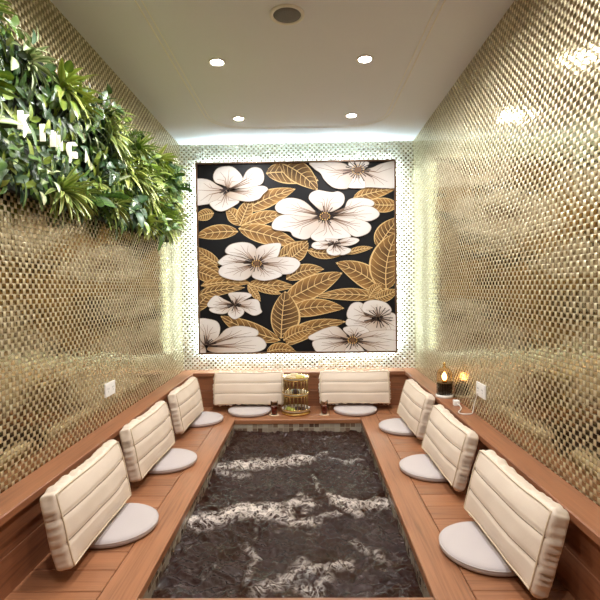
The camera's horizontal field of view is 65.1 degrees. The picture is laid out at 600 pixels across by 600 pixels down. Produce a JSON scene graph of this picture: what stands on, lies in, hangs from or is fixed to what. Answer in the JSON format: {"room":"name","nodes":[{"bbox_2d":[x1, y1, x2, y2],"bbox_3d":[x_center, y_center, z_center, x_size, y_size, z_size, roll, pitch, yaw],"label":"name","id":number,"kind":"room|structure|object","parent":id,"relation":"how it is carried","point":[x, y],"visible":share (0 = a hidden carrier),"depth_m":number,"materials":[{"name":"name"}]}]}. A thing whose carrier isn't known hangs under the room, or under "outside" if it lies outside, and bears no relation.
{"room":"lounge seating room","nodes":[
{"label":"lounge seating room","id":0,"kind":"room"},
{"bbox_2d":[0,0,183,493],"bbox_3d":[-1.219,0.231,1.826,0.100,3.275,5.400,-1,2,1],"label":"wall","id":1,"kind":"structure","parent":0,"point":[82,310],"depth_m":2.40,"materials":[{"name":"metal"}]},
{"bbox_2d":[0,0,192,250],"bbox_3d":[-1.026,-0.736,2.619,0.292,0.806,2.981,-1,2,1],"label":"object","id":2,"kind":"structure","parent":1,"relation":"attached to","point":[116,180],"depth_m":2.22,"materials":[{"name":"green plant"}]},
{"bbox_2d":[0,110,30,132],"bbox_3d":[-1.088,-0.668,1.768,0.126,0.068,0.051,-1,2,1],"label":"letter","id":3,"kind":"object","parent":2,"relation":"attached to","point":[21,117],"visible":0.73,"depth_m":1.75,"materials":[{"name":"white plastic"}]},
{"bbox_2d":[19,124,45,140],"bbox_3d":[-1.086,-0.672,1.906,0.126,0.068,0.038,-1,2,1],"label":"letter","id":4,"kind":"object","parent":2,"relation":"attached to","point":[42,137],"visible":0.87,"depth_m":1.89,"materials":[{"name":"white plastic"}]},
{"bbox_2d":[26,130,62,150],"bbox_3d":[-1.085,-0.674,1.993,0.126,0.068,0.062,-1,2,1],"label":"letter","id":5,"kind":"object","parent":2,"relation":"attached to","point":[54,138],"visible":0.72,"depth_m":1.97,"materials":[{"name":"white plastic"}]},
{"bbox_2d":[48,142,77,158],"bbox_3d":[-1.082,-0.678,2.126,0.126,0.070,0.063,-1,2,1],"label":"letter","id":6,"kind":"object","parent":2,"relation":"attached to","point":[68,150],"visible":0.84,"depth_m":2.11,"materials":[{"name":"white plastic"}]},
{"bbox_2d":[0,370,196,599],"bbox_3d":[-1.093,0.906,1.841,0.130,0.320,5.398,-1,2,1],"label":"bench backrest","id":7,"kind":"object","parent":1,"relation":"attached to","point":[24,544],"depth_m":1.89,"materials":[{"name":"brown wood"}]},
{"bbox_2d":[104,380,114,397],"bbox_3d":[-1.143,0.534,2.830,0.011,0.082,0.140,-1,2,1],"label":"wall outlet","id":8,"kind":"object","parent":1,"relation":"attached to","point":[109,388],"visible":1,"depth_m":2.81,"materials":[{"name":"white plastic"}]},
{"bbox_2d":[106,385,109,394],"bbox_3d":[-1.140,0.535,2.796,0.002,0.056,0.052,-1,2,1],"label":"socket","id":9,"kind":"object","parent":8,"relation":"attached to","point":[107,386],"depth_m":2.79,"materials":[{"name":"white plastic"}]},
{"bbox_2d":[111,382,114,392],"bbox_3d":[-1.139,0.533,2.864,0.002,0.056,0.052,-1,2,1],"label":"socket","id":10,"kind":"object","parent":8,"relation":"attached to","point":[112,383],"depth_m":2.86,"materials":[{"name":"white plastic"}]},
{"bbox_2d":[50,0,513,144],"bbox_3d":[-0.081,-1.471,1.763,2.420,0.100,5.600,-1,2,1],"label":"ceiling","id":11,"kind":"structure","parent":0,"point":[307,72],"depth_m":2.83,"materials":[{"name":"paint"}]},
{"bbox_2d":[208,58,225,66],"bbox_3d":[-0.504,-1.440,2.851,0.104,0.007,0.104,-1,2,1],"label":"recessed light","id":12,"kind":"object","parent":11,"relation":"in","point":[218,62],"visible":1,"depth_m":2.85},
{"bbox_2d":[232,116,244,120],"bbox_3d":[-0.495,-1.465,3.801,0.104,0.007,0.104,-1,2,1],"label":"recessed light","id":13,"kind":"object","parent":11,"relation":"in","point":[236,118],"visible":1,"depth_m":3.79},
{"bbox_2d":[270,4,304,24],"bbox_3d":[-0.065,-1.432,2.364,0.176,0.010,0.176,-1,2,1],"label":"ceiling speaker","id":14,"kind":"object","parent":11,"relation":"attached to","point":[283,14],"visible":1,"depth_m":2.35},
{"bbox_2d":[273,7,300,22],"bbox_3d":[-0.065,-1.433,2.364,0.140,0.005,0.140,-1,2,1],"label":"grille","id":15,"kind":"object","parent":14,"relation":"attached to","point":[280,14],"depth_m":2.36,"materials":[{"name":"brown metal"}]},
{"bbox_2d":[134,0,445,128],"bbox_3d":[-0.045,-1.430,2.104,1.487,0.008,3.887,-1,2,1],"label":"trim","id":16,"kind":"structure","parent":11,"relation":"attached to","point":[134,0],"depth_m":3.02,"materials":[{"name":"white paint"}]},
{"bbox_2d":[345,113,357,117],"bbox_3d":[0.411,-1.476,3.767,0.104,0.007,0.104,-1,2,1],"label":"recessed light","id":17,"kind":"object","parent":11,"relation":"in","point":[349,115],"visible":1,"depth_m":3.76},
{"bbox_2d":[356,55,373,63],"bbox_3d":[0.392,-1.452,2.837,0.104,0.007,0.104,-1,2,1],"label":"recessed light","id":18,"kind":"object","parent":11,"relation":"in","point":[363,59],"visible":1,"depth_m":2.83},
{"bbox_2d":[143,423,430,597],"bbox_3d":[-0.031,1.446,2.806,1.234,0.764,2.427,-1,2,1],"label":"wall","id":19,"kind":"structure","parent":0,"point":[340,427],"depth_m":2.85,"materials":[{"name":"stone"}]},
{"bbox_2d":[152,430,423,597],"bbox_3d":[-0.035,1.130,2.798,1.062,0.070,2.255,-1,2,1],"label":"pool water","id":20,"kind":"object","parent":19,"relation":"in","point":[291,514],"visible":0.99,"depth_m":2.35,"materials":[{"name":"black liquid"}]},
{"bbox_2d":[4,405,574,599],"bbox_3d":[-0.046,1.072,1.780,2.136,0.035,5.297,-1,2,1],"label":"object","id":21,"kind":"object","parent":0,"point":[424,509],"depth_m":2.19,"materials":[{"name":"brown wood"}]},
{"bbox_2d":[89,503,158,548],"bbox_3d":[-0.853,1.034,2.174,0.382,0.042,0.382,-1,2,1],"label":"seat cushion","id":22,"kind":"object","parent":21,"relation":"on","point":[133,521],"visible":0.61,"depth_m":2.11,"materials":[{"name":"grey fabric"}]},
{"bbox_2d":[40,439,130,570],"bbox_3d":[-0.909,0.859,2.056,0.136,0.318,0.652,-1,2,0],"label":"pillow","id":23,"kind":"object","parent":22,"relation":"on","point":[77,508],"visible":1,"depth_m":1.90,"materials":[{"name":"beige fabric"}]},
{"bbox_2d":[147,448,196,473],"bbox_3d":[-0.846,1.013,2.973,0.382,0.042,0.382,-2,2,-39],"label":"seat cushion","id":24,"kind":"object","parent":21,"relation":"on","point":[174,459],"visible":0.61,"depth_m":2.90,"materials":[{"name":"grey fabric"}]},
{"bbox_2d":[119,401,174,481],"bbox_3d":[-0.913,0.837,2.858,0.133,0.319,0.652,-1,2,2],"label":"pillow","id":25,"kind":"object","parent":24,"relation":"on","point":[145,439],"visible":1,"depth_m":2.70,"materials":[{"name":"beige fabric"}]},
{"bbox_2d":[188,411,222,426],"bbox_3d":[-0.831,0.988,3.909,0.382,0.042,0.382,0,2,11],"label":"seat cushion","id":26,"kind":"object","parent":21,"relation":"on","point":[204,419],"visible":0.54,"depth_m":3.82,"materials":[{"name":"grey fabric"}]},
{"bbox_2d":[168,377,203,433],"bbox_3d":[-0.892,0.814,3.703,0.131,0.320,0.652,-1,2,2],"label":"pillow","id":27,"kind":"object","parent":26,"relation":"on","point":[185,402],"visible":1,"depth_m":3.53,"materials":[{"name":"beige leather"}]},
{"bbox_2d":[228,404,270,416],"bbox_3d":[-0.446,0.976,4.175,0.382,0.042,0.382,0,2,30],"label":"seat cushion","id":28,"kind":"object","parent":21,"relation":"on","point":[243,410],"visible":0.93,"depth_m":4.09,"materials":[{"name":"grey fabric"}]},
{"bbox_2d":[213,370,283,406],"bbox_3d":[-0.462,0.796,4.239,0.652,0.318,0.136,-1,2,0],"label":"pillow","id":29,"kind":"object","parent":28,"relation":"on","point":[230,388],"visible":0.94,"depth_m":4.20,"materials":[{"name":"beige fabric"}]},
{"bbox_2d":[281,373,310,416],"bbox_3d":[-0.037,0.828,4.124,0.264,0.326,0.264,-1,2,1],"label":"tiered stand","id":30,"kind":"object","parent":21,"relation":"on","point":[284,411],"visible":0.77,"depth_m":4.05,"materials":[{"name":"gold metal"}]},
{"bbox_2d":[282,373,308,380],"bbox_3d":[-0.039,0.676,4.120,0.244,0.022,0.244,-1,2,1],"label":"tray","id":31,"kind":"object","parent":30,"relation":"on","point":[283,376],"depth_m":4.04,"materials":[{"name":"gold metal"}]},
{"bbox_2d":[282,388,308,395],"bbox_3d":[-0.037,0.812,4.124,0.238,0.022,0.238,-1,2,1],"label":"tray","id":32,"kind":"object","parent":30,"relation":"on","point":[284,392],"depth_m":4.06,"materials":[{"name":"gold metal"}]},
{"bbox_2d":[281,403,310,412],"bbox_3d":[-0.035,0.952,4.128,0.264,0.022,0.264,-1,2,1],"label":"tray","id":33,"kind":"object","parent":30,"relation":"on","point":[283,407],"depth_m":4.09,"materials":[{"name":"gold metal"}]},
{"bbox_2d":[334,403,376,415],"bbox_3d":[0.489,0.964,4.165,0.382,0.042,0.382,-1,2,-10],"label":"seat cushion","id":34,"kind":"object","parent":21,"relation":"on","point":[349,409],"visible":0.94,"depth_m":4.08,"materials":[{"name":"grey fabric"}]},
{"bbox_2d":[318,369,390,404],"bbox_3d":[0.490,0.784,4.225,0.652,0.318,0.136,-1,2,2],"label":"pillow","id":35,"kind":"object","parent":34,"relation":"on","point":[335,386],"visible":0.94,"depth_m":4.18,"materials":[{"name":"beige fabric"}]},
{"bbox_2d":[379,418,414,435],"bbox_3d":[0.799,0.974,3.626,0.382,0.042,0.382,-2,2,-29],"label":"seat cushion","id":36,"kind":"object","parent":21,"relation":"on","point":[395,426],"visible":0.62,"depth_m":3.55,"materials":[{"name":"grey fabric"}]},
{"bbox_2d":[397,379,434,439],"bbox_3d":[0.862,0.801,3.536,0.148,0.315,0.652,-1,2,0],"label":"pillow","id":37,"kind":"object","parent":36,"relation":"on","point":[415,406],"visible":0.92,"depth_m":3.36,"materials":[{"name":"beige fabric"}]},
{"bbox_2d":[399,454,448,481],"bbox_3d":[0.787,0.996,2.804,0.382,0.042,0.382,0,2,20],"label":"seat cushion","id":38,"kind":"object","parent":21,"relation":"on","point":[418,466],"visible":0.62,"depth_m":2.74,"materials":[{"name":"grey fabric"}]},
{"bbox_2d":[421,404,478,491],"bbox_3d":[0.847,0.823,2.709,0.148,0.315,0.652,-1,2,0],"label":"pillow","id":39,"kind":"object","parent":38,"relation":"on","point":[451,445],"visible":1,"depth_m":2.54,"materials":[{"name":"beige fabric"}]},
{"bbox_2d":[439,521,516,576],"bbox_3d":[0.774,1.018,1.946,0.382,0.042,0.382,-1,2,-20],"label":"seat cushion","id":40,"kind":"object","parent":21,"relation":"on","point":[465,544],"visible":0.56,"depth_m":1.89,"materials":[{"name":"grey fabric"}]},
{"bbox_2d":[464,450,569,598],"bbox_3d":[0.834,0.845,1.881,0.148,0.315,0.652,-1,2,-1],"label":"pillow","id":41,"kind":"object","parent":40,"relation":"on","point":[528,529],"visible":1,"depth_m":1.72,"materials":[{"name":"beige fabric"}]},
{"bbox_3d":[-0.222,0.993,4.061,0.086,0.009,0.086,-1,2,1],"label":"coaster","id":42,"kind":"object","parent":21,"relation":"on","visible":0},
{"bbox_2d":[271,400,277,414],"bbox_3d":[-0.223,0.929,4.060,0.060,0.118,0.060,-1,2,1],"label":"tea glass","id":43,"kind":"object","parent":42,"relation":"on","point":[274,403],"visible":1,"depth_m":4.04,"materials":[{"name":"red"}]},
{"bbox_3d":[0.210,0.987,4.055,0.086,0.009,0.086,-1,2,1],"label":"coaster","id":44,"kind":"object","parent":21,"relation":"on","visible":0},
{"bbox_2d":[321,399,327,414],"bbox_3d":[0.209,0.923,4.053,0.060,0.118,0.060,-1,2,1],"label":"tea glass","id":45,"kind":"object","parent":44,"relation":"on","point":[324,403],"visible":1,"depth_m":4.03,"materials":[{"name":"red"}]},
{"bbox_2d":[180,141,414,369],"bbox_3d":[-0.017,0.143,4.556,2.420,3.275,0.100,-1,2,1],"label":"wall","id":46,"kind":"structure","parent":0,"point":[402,151],"depth_m":4.49,"materials":[{"name":"tile"}]},
{"bbox_2d":[195,159,397,353],"bbox_3d":[-0.032,-0.399,4.444,1.878,1.806,0.069,-1,2,1],"label":"mural","id":47,"kind":"object","parent":46,"relation":"attached to","point":[293,256],"visible":1,"depth_m":4.42,"materials":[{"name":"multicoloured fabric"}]},
{"bbox_2d":[193,368,407,406],"bbox_3d":[-0.007,0.825,4.430,2.015,0.320,0.183,-1,2,1],"label":"trim","id":48,"kind":"structure","parent":46,"relation":"attached to","point":[397,376],"depth_m":4.37,"materials":[{"name":"brown wood"}]},
{"bbox_2d":[413,0,599,506],"bbox_3d":[1.101,0.201,1.789,0.100,3.275,5.400,-1,2,1],"label":"wall","id":49,"kind":"structure","parent":0,"point":[506,167],"depth_m":2.20,"materials":[{"name":"metal"}]},
{"bbox_2d":[476,381,485,399],"bbox_3d":[1.065,0.532,2.767,0.011,0.082,0.140,-1,2,1],"label":"wall outlet","id":50,"kind":"object","parent":49,"relation":"attached to","point":[480,388],"visible":1,"depth_m":2.75,"materials":[{"name":"white plastic"}]},
{"bbox_2d":[476,384,479,394],"bbox_3d":[1.061,0.531,2.801,0.002,0.056,0.052,-1,2,1],"label":"socket","id":51,"kind":"object","parent":50,"relation":"attached to","point":[477,385],"depth_m":2.79,"materials":[{"name":"white plastic"}]},
{"bbox_2d":[481,386,483,396],"bbox_3d":[1.060,0.533,2.733,0.002,0.056,0.052,-1,2,1],"label":"socket","id":52,"kind":"object","parent":50,"relation":"attached to","point":[482,387],"depth_m":2.73,"materials":[{"name":"white plastic"}]},
{"bbox_2d":[402,368,599,599],"bbox_3d":[0.995,0.880,1.808,0.126,0.320,5.398,-1,2,1],"label":"bench backrest","id":53,"kind":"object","parent":49,"relation":"attached to","point":[578,568],"depth_m":1.74,"materials":[{"name":"brown wood"}]},
{"bbox_2d":[436,362,452,398],"bbox_3d":[1.014,0.558,3.301,0.120,0.246,0.120,-1,2,1],"label":"table lamp","id":54,"kind":"object","parent":53,"relation":"on","point":[444,378],"visible":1,"depth_m":3.26,"materials":[{"name":"black glass"}]},
{"bbox_2d":[453,392,477,414],"bbox_3d":[1.017,0.618,2.942,0.098,0.143,0.280,-1,2,1],"label":"charging cable","id":55,"kind":"object","parent":53,"relation":"on","point":[455,402],"visible":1,"depth_m":2.96,"materials":[{"name":"white plastic"}]}
]}

